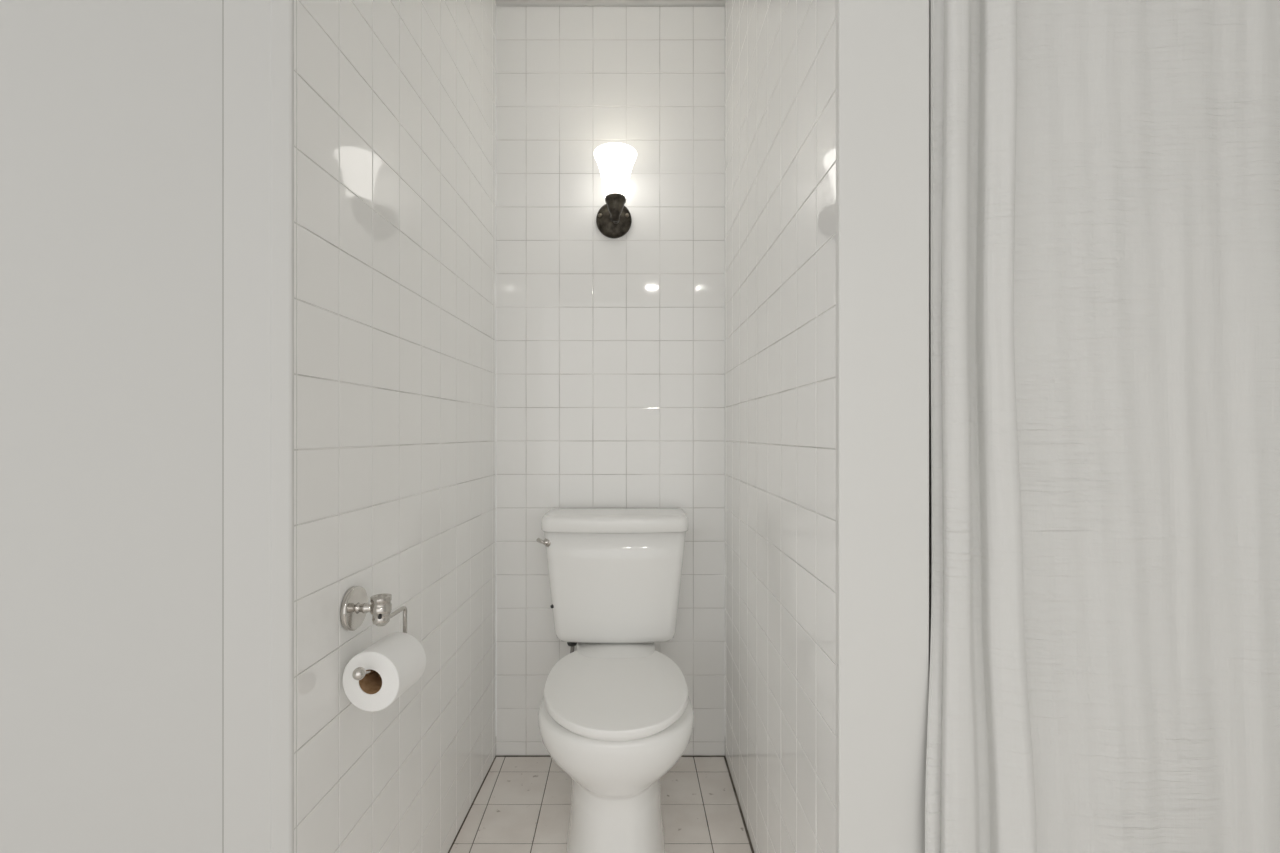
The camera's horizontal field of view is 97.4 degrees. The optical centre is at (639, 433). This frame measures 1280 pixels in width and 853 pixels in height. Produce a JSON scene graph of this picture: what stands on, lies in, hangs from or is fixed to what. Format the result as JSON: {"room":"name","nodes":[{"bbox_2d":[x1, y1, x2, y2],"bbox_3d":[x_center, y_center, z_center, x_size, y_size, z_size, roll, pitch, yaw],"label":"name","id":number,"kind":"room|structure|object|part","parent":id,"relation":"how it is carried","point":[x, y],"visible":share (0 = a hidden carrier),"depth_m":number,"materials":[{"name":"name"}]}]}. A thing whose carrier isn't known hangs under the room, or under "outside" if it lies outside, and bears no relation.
{"room":"bathroom","nodes":[
{"label":"bathroom","id":0,"kind":"room"},
{"bbox_2d":[0,0,221,852],"bbox_3d":[-1.099,-0.177,0.869,1.202,2.449,0.132,0,0,0],"label":"wall","id":1,"kind":"structure","parent":0,"point":[111,110],"depth_m":0.80,"materials":[{"name":"grey paint"}]},
{"bbox_2d":[224,0,297,852],"bbox_3d":[-0.545,-0.177,0.808,0.098,2.449,0.015,0,0,0],"label":"trim","id":2,"kind":"structure","parent":1,"relation":"attached to","point":[259,70],"depth_m":0.80,"materials":[{"name":"grey paint"}]},
{"bbox_2d":[222,0,223,852],"bbox_3d":[-0.595,-0.177,0.809,0.002,2.448,0.012,0,0,0],"label":"trim","id":3,"kind":"structure","parent":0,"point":[222,0],"depth_m":0.80,"materials":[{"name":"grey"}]},
{"bbox_2d":[294,0,495,852],"bbox_3d":[-0.541,-0.177,1.319,0.120,2.448,1.025,0,0,1],"label":"wall","id":4,"kind":"structure","parent":0,"point":[396,99],"depth_m":1.11,"materials":[{"name":"tile"}]},
{"bbox_2d":[340,586,406,679],"bbox_3d":[-0.457,0.325,0.949,0.069,0.132,0.152,0,0,0],"label":"toilet paper holder","id":5,"kind":"object","parent":4,"relation":"attached to","point":[354,607],"visible":0.91,"depth_m":0.94,"materials":[{"name":"silver metal"}]},
{"bbox_3d":[-0.485,0.296,0.957,0.011,0.073,0.073,0,0,1],"label":"wall plate","id":6,"kind":"part","parent":5,"relation":"part of","materials":[{"name":"silver metal"}]},
{"bbox_3d":[-0.460,0.296,0.957,0.041,0.020,0.020,0,0,0],"label":"post","id":7,"kind":"part","parent":5,"relation":"part of","materials":[{"name":"silver metal"}]},
{"bbox_2d":[343,632,425,711],"bbox_3d":[-0.432,0.402,0.958,0.098,0.098,0.093,0,0,6],"label":"toilet paper roll","id":8,"kind":"object","parent":5,"relation":"hanging from","point":[398,659],"visible":0.94,"depth_m":0.92,"materials":[{"name":"white paper"}]},
{"bbox_3d":[-0.433,0.350,0.953,0.008,0.081,0.145,0,0,6],"label":"swing arm","id":9,"kind":"part","parent":5,"relation":"part of","materials":[{"name":"silver metal"}]},
{"bbox_2d":[448,756,753,852],"bbox_3d":[-0.175,1.107,-0.225,3.050,0.121,4.350,0,0,0],"label":"floor","id":10,"kind":"structure","parent":0,"point":[522,804],"depth_m":1.56,"materials":[{"name":"tile"}]},
{"bbox_2d":[536,508,693,852],"bbox_3d":[-0.080,0.642,1.504,0.445,0.810,0.643,0,0,0],"label":"toilet","id":11,"kind":"object","parent":10,"relation":"on","point":[616,713],"visible":1,"depth_m":1.45,"materials":[{"name":"white ceramic"}]},
{"bbox_3d":[-0.289,0.312,1.641,0.026,0.016,0.014,0,0,32],"label":"handle","id":12,"kind":"part","parent":11,"relation":"part of","materials":[{"name":"silver metal"}]},
{"bbox_3d":[-0.273,0.316,1.645,0.018,0.033,0.033,0,0,-44],"label":"flush lever","id":13,"kind":"part","parent":11,"relation":"part of","materials":[{"name":"silver metal"}]},
{"bbox_3d":[-0.073,0.261,1.711,0.431,0.047,0.214,0,0,0],"label":"tank lid","id":14,"kind":"part","parent":11,"relation":"part of","materials":[{"name":"white ceramic"}]},
{"bbox_3d":[-0.073,0.453,1.715,0.419,0.336,0.194,0,0,0],"label":"tank","id":15,"kind":"part","parent":11,"relation":"part of","materials":[{"name":"white ceramic"}]},
{"bbox_3d":[-0.060,0.634,1.425,0.356,0.021,0.484,0,0,0],"label":"seat lid","id":16,"kind":"part","parent":11,"relation":"part of","materials":[{"name":"white plastic"}]},
{"bbox_3d":[-0.059,0.649,1.399,0.333,0.011,0.403,0,0,0],"label":"seat","id":17,"kind":"part","parent":11,"relation":"part of","materials":[{"name":"white plastic"}]},
{"bbox_3d":[-0.059,0.853,1.466,0.376,0.388,0.538,0,0,0],"label":"bowl","id":18,"kind":"part","parent":11,"relation":"part of","materials":[{"name":"white ceramic"}]},
{"bbox_2d":[496,6,724,755],"bbox_3d":[-0.096,-0.177,1.890,0.745,2.448,0.120,0,0,0],"label":"wall","id":19,"kind":"structure","parent":0,"point":[610,352],"depth_m":1.83,"materials":[{"name":"tile"}]},
{"bbox_2d":[496,0,724,5],"bbox_3d":[-0.096,-1.397,1.822,0.743,0.012,0.012,0,0,0],"label":"trim","id":20,"kind":"structure","parent":19,"relation":"attached to","point":[498,2],"depth_m":1.82,"materials":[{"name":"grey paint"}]},
{"bbox_2d":[594,143,636,237],"bbox_3d":[-0.076,-0.745,1.740,0.133,0.220,0.180,0,0,0],"label":"wall sconce","id":21,"kind":"object","parent":19,"relation":"attached to","point":[615,161],"visible":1,"depth_m":1.69,"materials":[{"name":"white glass"}]},
{"bbox_3d":[-0.075,-0.788,1.715,0.131,0.134,0.131,0,0,0],"label":"lamp shade","id":22,"kind":"part","parent":21,"relation":"part of","materials":[{"name":"white glass"}]},
{"bbox_2d":[725,0,928,852],"bbox_3d":[0.363,-0.177,1.393,0.156,2.449,1.117,0,0,-1],"label":"wall","id":23,"kind":"structure","parent":0,"point":[780,55],"depth_m":0.89,"materials":[{"name":"tile"}]},
{"bbox_2d":[929,0,930,670],"bbox_3d":[0.891,-0.177,1.680,0.918,2.449,0.120,0,0,0],"label":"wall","id":24,"kind":"structure","parent":0,"point":[929,0],"depth_m":1.62,"materials":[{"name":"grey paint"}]},
{"bbox_3d":[0.830,-1.053,0.852,0.798,0.025,0.025,0,0,0],"label":"curtain rod","id":25,"kind":"object","parent":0,"visible":0},
{"bbox_2d":[925,0,1279,852],"bbox_3d":[0.849,-0.011,0.814,0.877,2.015,0.048,0,0,1],"label":"shower curtain","id":26,"kind":"object","parent":25,"relation":"hanging from","point":[1104,673],"visible":1,"depth_m":0.82,"materials":[{"name":"white fabric"}]}
]}

